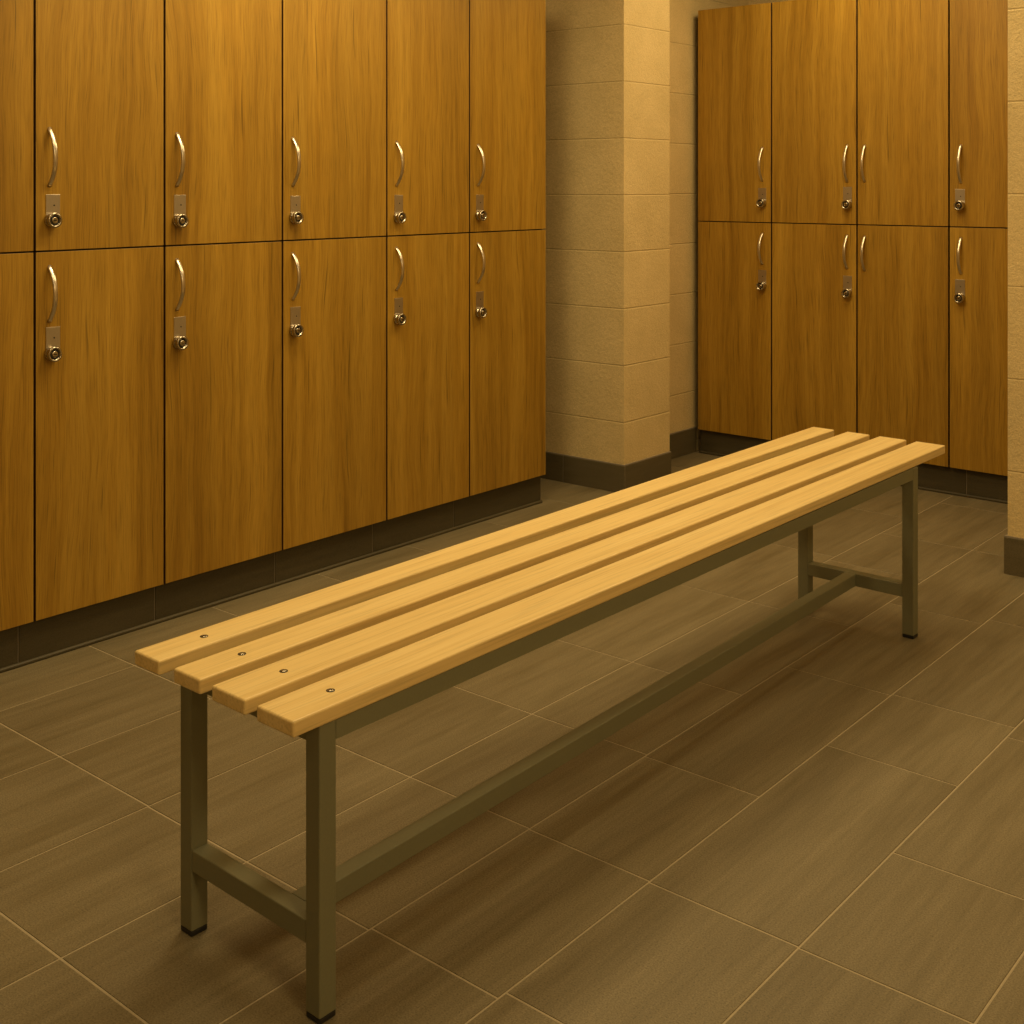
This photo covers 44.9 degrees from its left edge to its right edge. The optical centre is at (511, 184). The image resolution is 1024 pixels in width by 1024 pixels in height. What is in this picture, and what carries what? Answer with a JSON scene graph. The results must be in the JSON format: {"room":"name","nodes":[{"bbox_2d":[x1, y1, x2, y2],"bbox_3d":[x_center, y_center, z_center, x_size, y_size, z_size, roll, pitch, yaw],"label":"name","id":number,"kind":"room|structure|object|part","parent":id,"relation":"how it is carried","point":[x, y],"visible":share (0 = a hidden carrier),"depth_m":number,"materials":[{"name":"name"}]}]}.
{"room":"changing room","nodes":[
{"label":"changing room","id":0,"kind":"room"},
{"bbox_2d":[0,450,1023,1023],"bbox_3d":[0.497,1.390,2.038,6.060,0.080,8.360,0,0,40],"label":"floor","id":1,"kind":"structure","parent":0,"point":[825,826],"depth_m":2.63,"materials":[{"name":"brown tile"}]},
{"bbox_2d":[0,476,541,672],"bbox_3d":[-0.971,1.292,4.397,0.575,0.116,2.743,0,0,40],"label":"baseboard","id":2,"kind":"structure","parent":1,"relation":"on","point":[22,645],"depth_m":4.07,"materials":[{"name":"tile"}]},
{"bbox_2d":[0,252,32,630],"bbox_3d":[-1.661,0.709,3.465,0.536,1.041,0.438,0,0,40],"label":"locker","id":3,"kind":"object","parent":2,"relation":"on","point":[16,268],"visible":1,"depth_m":3.44,"materials":[{"name":"brown wood"}]},
{"bbox_2d":[0,0,32,252],"bbox_3d":[-1.661,-0.345,3.465,0.536,1.066,0.438,0,0,40],"label":"locker","id":4,"kind":"object","parent":3,"relation":"on","point":[16,16],"visible":1,"depth_m":3.44,"materials":[{"name":"brown wood"}]},
{"bbox_2d":[27,246,162,620],"bbox_3d":[-1.383,0.709,3.797,0.536,1.041,0.425,0,0,40],"label":"locker","id":5,"kind":"object","parent":2,"relation":"on","point":[98,312],"visible":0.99,"depth_m":3.63,"materials":[{"name":"brown wood"}]},
{"bbox_3d":[-1.301,0.309,3.509,0.041,0.164,0.014,0,0,40],"label":"handle","id":6,"kind":"part","parent":5,"relation":"part of","materials":[{"name":"metal"}]},
{"bbox_3d":[-1.306,0.446,3.526,0.003,0.083,0.043,0,0,40],"label":"lock plate","id":7,"kind":"part","parent":5,"relation":"part of","materials":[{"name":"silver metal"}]},
{"bbox_2d":[33,0,162,250],"bbox_3d":[-1.383,-0.345,3.797,0.536,1.066,0.425,0,0,40],"label":"locker","id":8,"kind":"object","parent":5,"relation":"on","point":[98,64],"visible":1,"depth_m":3.63,"materials":[{"name":"brown wood"}]},
{"bbox_3d":[-1.301,-0.079,3.509,0.041,0.171,0.014,0,0,40],"label":"handle","id":9,"kind":"part","parent":8,"relation":"part of","materials":[{"name":"metal"}]},
{"bbox_3d":[-1.306,0.068,3.526,0.003,0.081,0.043,0,0,40],"label":"lock plate","id":10,"kind":"part","parent":8,"relation":"part of","materials":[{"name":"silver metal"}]},
{"bbox_2d":[161,241,281,583],"bbox_3d":[-1.097,0.709,4.137,0.536,1.041,0.461,0,0,40],"label":"locker","id":11,"kind":"object","parent":2,"relation":"on","point":[222,302],"visible":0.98,"depth_m":3.97,"materials":[{"name":"brown wood"}]},
{"bbox_3d":[-1.032,0.454,3.852,0.003,0.087,0.043,0,0,40],"label":"lock plate","id":12,"kind":"part","parent":11,"relation":"part of","materials":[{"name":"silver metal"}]},
{"bbox_3d":[-1.028,0.309,3.835,0.041,0.164,0.014,0,0,40],"label":"handle","id":13,"kind":"part","parent":11,"relation":"part of","materials":[{"name":"metal"}]},
{"bbox_2d":[161,0,281,245],"bbox_3d":[-1.097,-0.345,4.137,0.536,1.066,0.461,0,0,40],"label":"locker","id":14,"kind":"object","parent":11,"relation":"on","point":[222,59],"visible":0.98,"depth_m":3.97,"materials":[{"name":"brown wood"}]},
{"bbox_3d":[-1.032,0.075,3.852,0.003,0.088,0.043,0,0,40],"label":"lock plate","id":15,"kind":"part","parent":14,"relation":"part of","materials":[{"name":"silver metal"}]},
{"bbox_3d":[-1.028,-0.079,3.835,0.041,0.171,0.014,0,0,40],"label":"handle","id":16,"kind":"part","parent":14,"relation":"part of","materials":[{"name":"metal"}]},
{"bbox_2d":[279,236,385,549],"bbox_3d":[-0.792,0.709,4.500,0.536,1.041,0.486,0,0,40],"label":"locker","id":17,"kind":"object","parent":2,"relation":"on","point":[334,289],"visible":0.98,"depth_m":4.34,"materials":[{"name":"brown wood"}]},
{"bbox_3d":[-0.735,0.457,4.206,0.003,0.086,0.043,0,0,40],"label":"lock plate","id":18,"kind":"part","parent":17,"relation":"part of","materials":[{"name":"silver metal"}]},
{"bbox_3d":[-0.730,0.309,4.189,0.041,0.164,0.014,0,0,40],"label":"handle","id":19,"kind":"part","parent":17,"relation":"part of","materials":[{"name":"metal"}]},
{"bbox_2d":[282,0,385,239],"bbox_3d":[-0.792,-0.345,4.500,0.536,1.066,0.486,0,0,40],"label":"locker","id":20,"kind":"object","parent":17,"relation":"on","point":[334,51],"visible":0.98,"depth_m":4.34,"materials":[{"name":"brown wood"}]},
{"bbox_3d":[-0.735,0.078,4.206,0.003,0.082,0.043,0,0,40],"label":"lock plate","id":21,"kind":"part","parent":20,"relation":"part of","materials":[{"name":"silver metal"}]},
{"bbox_3d":[-0.730,-0.079,4.189,0.041,0.171,0.014,0,0,40],"label":"handle","id":22,"kind":"part","parent":20,"relation":"part of","materials":[{"name":"metal"}]},
{"bbox_2d":[383,233,468,519],"bbox_3d":[-0.490,0.709,4.860,0.536,1.041,0.451,0,0,40],"label":"locker","id":23,"kind":"object","parent":2,"relation":"on","point":[427,275],"visible":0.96,"depth_m":4.69,"materials":[{"name":"brown wood"}]},
{"bbox_3d":[-0.419,0.461,4.583,0.003,0.085,0.043,0,0,40],"label":"lock plate","id":24,"kind":"part","parent":23,"relation":"part of","materials":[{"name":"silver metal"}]},
{"bbox_3d":[-0.414,0.309,4.566,0.041,0.164,0.014,0,0,40],"label":"handle","id":25,"kind":"part","parent":23,"relation":"part of","materials":[{"name":"metal"}]},
{"bbox_2d":[386,0,468,235],"bbox_3d":[-0.490,-0.345,4.860,0.536,1.066,0.451,0,0,40],"label":"locker","id":26,"kind":"object","parent":23,"relation":"on","point":[427,41],"visible":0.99,"depth_m":4.69,"materials":[{"name":"brown wood"}]},
{"bbox_3d":[-0.419,0.083,4.583,0.003,0.091,0.043,0,0,40],"label":"lock plate","id":27,"kind":"part","parent":26,"relation":"part of","materials":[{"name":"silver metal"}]},
{"bbox_3d":[-0.414,-0.079,4.566,0.041,0.171,0.014,0,0,40],"label":"handle","id":28,"kind":"part","parent":26,"relation":"part of","materials":[{"name":"metal"}]},
{"bbox_2d":[463,229,545,495],"bbox_3d":[-0.189,0.709,5.219,0.536,1.041,0.484,0,0,40],"label":"locker","id":29,"kind":"object","parent":2,"relation":"on","point":[507,269],"visible":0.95,"depth_m":5.05,"materials":[{"name":"brown wood"}]},
{"bbox_3d":[-0.128,0.469,4.930,0.003,0.090,0.043,0,0,40],"label":"lock plate","id":30,"kind":"part","parent":29,"relation":"part of","materials":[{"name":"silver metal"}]},
{"bbox_3d":[-0.123,0.309,4.912,0.041,0.164,0.014,0,0,40],"label":"handle","id":31,"kind":"part","parent":29,"relation":"part of","materials":[{"name":"metal"}]},
{"bbox_2d":[469,0,545,231],"bbox_3d":[-0.189,-0.345,5.219,0.536,1.066,0.484,0,0,40],"label":"locker","id":32,"kind":"object","parent":29,"relation":"on","point":[507,38],"visible":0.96,"depth_m":5.05,"materials":[{"name":"brown wood"}]},
{"bbox_3d":[-0.128,0.084,4.930,0.003,0.090,0.043,0,0,40],"label":"lock plate","id":33,"kind":"part","parent":32,"relation":"part of","materials":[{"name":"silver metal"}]},
{"bbox_3d":[-0.123,-0.079,4.912,0.041,0.171,0.014,0,0,40],"label":"handle","id":34,"kind":"part","parent":32,"relation":"part of","materials":[{"name":"metal"}]},
{"bbox_2d":[135,427,944,1023],"bbox_3d":[0.337,1.081,3.052,0.457,0.538,2.568,0,0,41],"label":"bench","id":35,"kind":"object","parent":1,"relation":"on","point":[320,667],"visible":1,"depth_m":2.48,"materials":[{"name":"brown wood"}]},
{"bbox_3d":[-0.576,1.104,2.246,0.035,0.473,0.035,0,0,41],"label":"leg","id":36,"kind":"part","parent":35,"relation":"part of","materials":[{"name":"metal"}]},
{"bbox_3d":[-0.443,0.884,2.129,0.319,0.034,0.034,0,0,41],"label":"rail","id":37,"kind":"part","parent":35,"relation":"part of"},
{"bbox_3d":[-0.310,1.104,2.012,0.035,0.473,0.035,0,0,41],"label":"leg","id":38,"kind":"part","parent":35,"relation":"part of","materials":[{"name":"metal"}]},
{"bbox_3d":[0.440,0.871,2.857,0.034,0.059,2.225,0,0,42],"label":"long rail","id":39,"kind":"part","parent":35,"relation":"part of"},
{"bbox_3d":[0.931,1.091,3.930,0.035,0.498,0.035,0,0,41],"label":"leg","id":40,"kind":"part","parent":35,"relation":"part of","materials":[{"name":"metal"}]},
{"bbox_3d":[1.190,1.091,3.703,0.035,0.498,0.035,0,0,41],"label":"leg","id":41,"kind":"part","parent":35,"relation":"part of","materials":[{"name":"metal"}]},
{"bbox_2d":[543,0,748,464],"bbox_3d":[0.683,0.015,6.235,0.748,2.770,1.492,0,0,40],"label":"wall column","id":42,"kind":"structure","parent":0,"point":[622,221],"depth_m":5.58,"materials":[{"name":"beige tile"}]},
{"bbox_2d":[541,451,670,491],"bbox_3d":[0.322,1.288,5.797,0.758,0.125,0.377,0,0,40],"label":"baseboard","id":43,"kind":"structure","parent":42,"relation":"attached to","point":[608,476],"depth_m":5.55,"materials":[{"name":"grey tile"}]},
{"bbox_2d":[670,427,696,458],"bbox_3d":[0.747,1.288,6.061,0.011,0.125,0.575,0,0,40],"label":"baseboard","id":44,"kind":"structure","parent":42,"relation":"attached to","point":[683,442],"depth_m":6.18,"materials":[{"name":"grey tile"}]},
{"bbox_2d":[749,0,789,4],"bbox_3d":[1.845,0.015,6.311,2.431,2.770,0.120,0,0,40],"label":"wall","id":45,"kind":"structure","parent":0,"point":[751,2],"depth_m":6.65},
{"bbox_2d":[699,430,1007,503],"bbox_3d":[1.782,1.292,5.891,1.740,0.116,0.601,0,0,40],"label":"baseboard","id":46,"kind":"structure","parent":45,"relation":"attached to","point":[934,478],"depth_m":5.43,"materials":[{"name":"tile"}]},
{"bbox_2d":[698,221,771,439],"bbox_3d":[1.242,0.706,6.267,0.417,1.047,0.536,0,0,41],"label":"locker","id":47,"kind":"object","parent":46,"relation":"on","point":[735,258],"visible":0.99,"depth_m":6.09,"materials":[{"name":"brown wood"}]},
{"bbox_2d":[698,3,773,222],"bbox_3d":[1.242,-0.348,6.267,0.417,1.060,0.536,0,0,41],"label":"locker","id":48,"kind":"object","parent":47,"relation":"on","point":[735,43],"visible":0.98,"depth_m":6.09,"materials":[{"name":"brown wood"}]},
{"bbox_3d":[1.199,-0.101,5.976,0.014,0.170,0.041,0,0,41],"label":"handle","id":49,"kind":"part","parent":48,"relation":"part of","materials":[{"name":"metal"}]},
{"bbox_3d":[1.209,0.055,5.987,0.043,0.080,0.003,0,0,41],"label":"lock plate","id":50,"kind":"part","parent":48,"relation":"part of","materials":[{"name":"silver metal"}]},
{"bbox_3d":[1.199,0.308,5.976,0.014,0.158,0.041,0,0,41],"label":"handle","id":51,"kind":"part","parent":47,"relation":"part of","materials":[{"name":"metal"}]},
{"bbox_3d":[1.209,0.453,5.987,0.043,0.084,0.003,0,0,41],"label":"lock plate","id":52,"kind":"part","parent":47,"relation":"part of","materials":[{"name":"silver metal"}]},
{"bbox_2d":[772,223,858,439],"bbox_3d":[1.565,0.706,5.986,0.437,1.047,0.536,0,0,41],"label":"locker","id":53,"kind":"object","parent":46,"relation":"on","point":[815,266],"visible":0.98,"depth_m":5.81,"materials":[{"name":"brown wood"}]},
{"bbox_2d":[772,0,857,223],"bbox_3d":[1.565,-0.348,5.986,0.437,1.060,0.536,0,0,41],"label":"locker","id":54,"kind":"object","parent":53,"relation":"on","point":[815,42],"visible":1,"depth_m":5.81,"materials":[{"name":"brown wood"}]},
{"bbox_3d":[1.531,-0.099,5.688,0.014,0.176,0.042,0,0,41],"label":"handle","id":55,"kind":"part","parent":54,"relation":"part of","materials":[{"name":"metal"}]},
{"bbox_3d":[1.542,0.053,5.697,0.043,0.089,0.003,0,0,41],"label":"lock plate","id":56,"kind":"part","parent":54,"relation":"part of","materials":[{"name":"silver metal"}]},
{"bbox_3d":[1.530,0.308,5.688,0.014,0.162,0.041,0,0,41],"label":"handle","id":57,"kind":"part","parent":53,"relation":"part of","materials":[{"name":"metal"}]},
{"bbox_3d":[1.542,0.462,5.697,0.043,0.087,0.003,0,0,41],"label":"lock plate","id":58,"kind":"part","parent":53,"relation":"part of","materials":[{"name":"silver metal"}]},
{"bbox_2d":[858,225,949,466],"bbox_3d":[1.891,0.706,5.702,0.426,1.047,0.536,0,0,41],"label":"locker","id":59,"kind":"object","parent":46,"relation":"on","point":[904,271],"visible":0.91,"depth_m":5.52,"materials":[{"name":"brown wood"}]},
{"bbox_3d":[1.595,0.312,5.631,0.014,0.166,0.041,0,0,41],"label":"handle","id":60,"kind":"part","parent":59,"relation":"part of","materials":[{"name":"metal"}]},
{"bbox_2d":[858,0,950,226],"bbox_3d":[1.891,-0.348,5.702,0.426,1.060,0.536,0,0,41],"label":"locker","id":61,"kind":"object","parent":59,"relation":"on","point":[904,45],"visible":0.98,"depth_m":5.52,"materials":[{"name":"brown wood"}]},
{"bbox_3d":[1.595,-0.098,5.631,0.014,0.174,0.042,0,0,41],"label":"handle","id":62,"kind":"part","parent":61,"relation":"part of","materials":[{"name":"metal"}]},
{"bbox_2d":[950,227,1007,475],"bbox_3d":[2.226,0.706,5.411,0.459,1.047,0.536,0,0,41],"label":"locker","id":63,"kind":"object","parent":46,"relation":"on","point":[978,255],"visible":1,"depth_m":5.30,"materials":[{"name":"brown wood"}]},
{"bbox_3d":[1.929,0.306,5.341,0.014,0.161,0.041,0,0,41],"label":"handle","id":64,"kind":"part","parent":63,"relation":"part of","materials":[{"name":"metal"}]},
{"bbox_3d":[1.936,0.453,5.354,0.043,0.087,0.003,0,0,41],"label":"lock plate","id":65,"kind":"part","parent":63,"relation":"part of","materials":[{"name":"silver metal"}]},
{"bbox_2d":[950,0,1007,227],"bbox_3d":[2.226,-0.348,5.411,0.459,1.060,0.536,0,0,41],"label":"locker","id":66,"kind":"object","parent":63,"relation":"on","point":[978,28],"visible":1,"depth_m":5.30,"materials":[{"name":"brown wood"}]},
{"bbox_3d":[1.929,-0.090,5.341,0.014,0.170,0.041,0,0,41],"label":"handle","id":67,"kind":"part","parent":66,"relation":"part of","materials":[{"name":"metal"}]},
{"bbox_3d":[1.936,0.058,5.354,0.043,0.079,0.003,0,0,41],"label":"lock plate","id":68,"kind":"part","parent":66,"relation":"part of","materials":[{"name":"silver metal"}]},
{"bbox_2d":[1008,0,1023,537],"bbox_3d":[3.628,0.015,3.799,3.569,2.770,1.675,0,0,40],"label":"wall","id":69,"kind":"structure","parent":0,"point":[1015,7],"depth_m":4.29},
{"bbox_2d":[1004,533,1023,576],"bbox_3d":[3.334,1.284,3.550,3.459,0.132,0.935,0,0,40],"label":"baseboard","id":70,"kind":"structure","parent":69,"relation":"attached to","point":[1013,546],"depth_m":4.28,"materials":[{"name":"grey tile"}]}
]}

